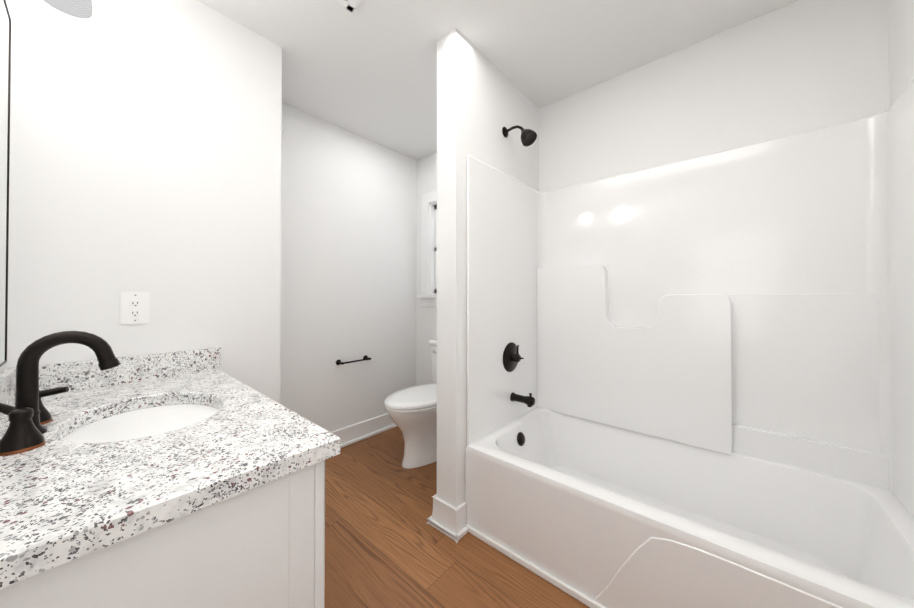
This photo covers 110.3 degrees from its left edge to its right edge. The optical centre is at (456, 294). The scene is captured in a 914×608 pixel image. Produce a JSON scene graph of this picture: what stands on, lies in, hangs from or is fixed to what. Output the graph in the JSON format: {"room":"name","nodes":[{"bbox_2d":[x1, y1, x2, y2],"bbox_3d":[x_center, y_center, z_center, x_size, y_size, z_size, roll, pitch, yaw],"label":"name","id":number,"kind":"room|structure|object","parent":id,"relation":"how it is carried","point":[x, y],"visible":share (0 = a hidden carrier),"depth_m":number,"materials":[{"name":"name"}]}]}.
{"room":"bathroom","nodes":[
{"label":"bathroom","id":0,"kind":"room"},
{"bbox_2d":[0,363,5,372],"bbox_3d":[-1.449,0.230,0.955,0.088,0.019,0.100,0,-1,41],"label":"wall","id":1,"kind":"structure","parent":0,"point":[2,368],"depth_m":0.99,"materials":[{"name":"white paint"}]},
{"bbox_2d":[6,0,9,13],"bbox_3d":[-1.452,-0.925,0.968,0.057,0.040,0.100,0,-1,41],"label":"wall","id":2,"kind":"structure","parent":0,"point":[7,1],"depth_m":1.01,"materials":[{"name":"white paint"}]},
{"bbox_2d":[0,0,10,366],"bbox_3d":[-1.059,-0.328,0.694,0.905,1.070,0.008,0,-1,41],"label":"wall mirror","id":3,"kind":"object","parent":2,"relation":"attached to","point":[5,55],"visible":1,"depth_m":0.95,"materials":[{"name":"clear glass"}]},
{"bbox_2d":[43,0,92,18],"bbox_3d":[-1.006,-1.024,0.765,0.900,0.186,0.175,0,-1,41],"label":"sconce","id":4,"kind":"object","parent":2,"relation":"attached to","point":[82,9],"visible":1,"depth_m":1.06,"materials":[{"name":"white glass"}]},
{"bbox_2d":[6,0,281,403],"bbox_3d":[-1.253,-0.072,1.332,0.100,2.440,0.922,0,-1,41],"label":"wall","id":5,"kind":"structure","parent":0,"point":[145,145],"depth_m":1.27,"materials":[{"name":"white paint"}]},
{"bbox_2d":[120,292,149,323],"bbox_3d":[-1.256,0.053,1.242,0.010,0.124,0.080,0,-1,41],"label":"outlet","id":6,"kind":"object","parent":5,"relation":"attached to","point":[134,307],"visible":1,"depth_m":1.24,"materials":[{"name":"white plastic"}]},
{"bbox_2d":[280,102,416,431],"bbox_3d":[-0.875,-0.061,2.529,0.100,2.440,1.583,0,-1,41],"label":"wall","id":7,"kind":"structure","parent":0,"point":[348,245],"depth_m":2.45,"materials":[{"name":"white paint"}]},
{"bbox_2d":[336,355,370,364],"bbox_3d":[-0.798,0.517,2.482,0.069,0.042,0.277,0,-1,41],"label":"rail","id":8,"kind":"object","parent":7,"relation":"attached to","point":[339,362],"visible":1,"depth_m":2.44,"materials":[{"name":"black metal"}]},
{"bbox_2d":[331,413,396,447],"bbox_3d":[-0.826,1.093,2.476,0.037,0.132,1.391,0,-1,41],"label":"baseboard","id":9,"kind":"structure","parent":7,"relation":"attached to","point":[362,430],"depth_m":2.56,"materials":[{"name":"white paint"}]},
{"bbox_2d":[325,426,589,607],"bbox_3d":[-0.074,1.188,1.280,2.932,0.080,2.405,0,-1,41],"label":"floor","id":10,"kind":"structure","parent":0,"point":[387,545],"depth_m":1.42,"materials":[{"name":"brown wood"}]},
{"bbox_2d":[0,331,339,607],"bbox_3d":[-0.862,0.620,0.883,1.066,1.052,0.564,0,-1,41],"label":"vanity cabinet","id":11,"kind":"object","parent":10,"relation":"on","point":[188,479],"visible":1,"depth_m":0.64,"materials":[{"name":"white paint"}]},
{"bbox_2d":[0,331,119,455],"bbox_3d":[-0.987,0.214,0.799,0.272,0.242,0.195,0,-1,41],"label":"faucet","id":12,"kind":"object","parent":11,"relation":"on","point":[31,428],"depth_m":0.76,"materials":[{"name":"black metal"}]},
{"bbox_2d":[65,404,213,436],"bbox_3d":[-0.878,0.452,0.908,0.460,0.150,0.353,0,-1,41],"label":"basin","id":13,"kind":"object","parent":11,"relation":"in","point":[143,420],"depth_m":0.95,"materials":[{"name":"white ceramic"}]},
{"bbox_2d":[384,339,436,468],"bbox_3d":[-0.186,0.763,2.320,0.456,0.788,0.775,0,-1,41],"label":"toilet","id":14,"kind":"object","parent":10,"relation":"on","point":[412,412],"visible":0.46,"depth_m":2.13,"materials":[{"name":"white ceramic"}]},
{"bbox_2d":[465,79,913,607],"bbox_3d":[0.856,0.224,1.399,1.464,1.850,0.813,0,-1,41],"label":"shower","id":15,"kind":"object","parent":10,"relation":"on","point":[712,372],"visible":0.98,"depth_m":1.43,"materials":[{"name":"white plastic"}]},
{"bbox_2d":[503,342,523,371],"bbox_3d":[0.347,0.368,1.838,0.086,0.172,0.172,0,-1,41],"label":"shower valve","id":16,"kind":"object","parent":15,"relation":"attached to","point":[512,358],"visible":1,"depth_m":1.83,"materials":[{"name":"black metal"}]},
{"bbox_2d":[510,392,534,406],"bbox_3d":[0.380,0.600,1.834,0.139,0.077,0.052,0,-1,41],"label":"tub spout","id":17,"kind":"object","parent":15,"relation":"attached to","point":[528,401],"visible":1,"depth_m":1.81,"materials":[{"name":"black metal"}]},
{"bbox_2d":[466,524,605,607],"bbox_3d":[0.593,1.131,1.076,1.452,0.030,0.013,0,-1,41],"label":"trim","id":18,"kind":"structure","parent":15,"relation":"attached to","point":[562,586],"depth_m":1.30,"materials":[{"name":"white paint"}]},
{"bbox_2d":[437,29,538,507],"bbox_3d":[0.233,-0.066,1.904,0.130,2.440,0.876,0,-1,41],"label":"wall","id":19,"kind":"structure","parent":0,"point":[482,100],"depth_m":1.59,"materials":[{"name":"white paint"}]},
{"bbox_2d":[427,494,465,527],"bbox_3d":[0.143,1.088,1.914,0.041,0.132,0.864,0,-1,41],"label":"baseboard","id":20,"kind":"structure","parent":19,"relation":"attached to","point":[442,510],"depth_m":1.57,"materials":[{"name":"white paint"}]},
{"bbox_2d":[502,125,536,146],"bbox_3d":[0.356,-0.907,1.802,0.198,0.151,0.090,0,-1,41],"label":"shower head","id":21,"kind":"object","parent":19,"relation":"attached to","point":[528,137],"visible":0.98,"depth_m":1.77},
{"bbox_2d":[198,0,797,159],"bbox_3d":[-0.074,-1.332,1.303,2.932,0.080,2.405,0,-1,41],"label":"ceiling","id":22,"kind":"structure","parent":0,"point":[366,69],"depth_m":1.64,"materials":[{"name":"white paint"}]},
{"bbox_2d":[336,0,361,11],"bbox_3d":[-0.467,-1.286,1.265,0.250,0.012,0.250,0,-1,41],"label":"ceiling vent","id":23,"kind":"object","parent":22,"relation":"in","point":[350,5],"visible":1,"depth_m":1.40,"materials":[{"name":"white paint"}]},
{"bbox_2d":[416,0,889,385],"bbox_3d":[0.681,-0.064,2.162,2.932,2.440,0.100,0,-1,41],"label":"wall","id":24,"kind":"structure","parent":0,"point":[798,67],"depth_m":1.57,"materials":[{"name":"white paint"}]},
{"bbox_2d":[417,190,436,306],"bbox_3d":[0.021,-0.409,2.697,0.905,1.035,0.140,0,-1,41],"label":"window","id":25,"kind":"structure","parent":24,"relation":"in","point":[429,243],"depth_m":2.92,"materials":[{"name":"white paint"}]},
{"bbox_2d":[888,0,913,106],"bbox_3d":[0.996,-0.081,0.363,0.100,2.440,2.405,0,-1,41],"label":"wall","id":26,"kind":"structure","parent":0,"point":[901,44],"depth_m":1.15,"materials":[{"name":"white paint"}]}
]}

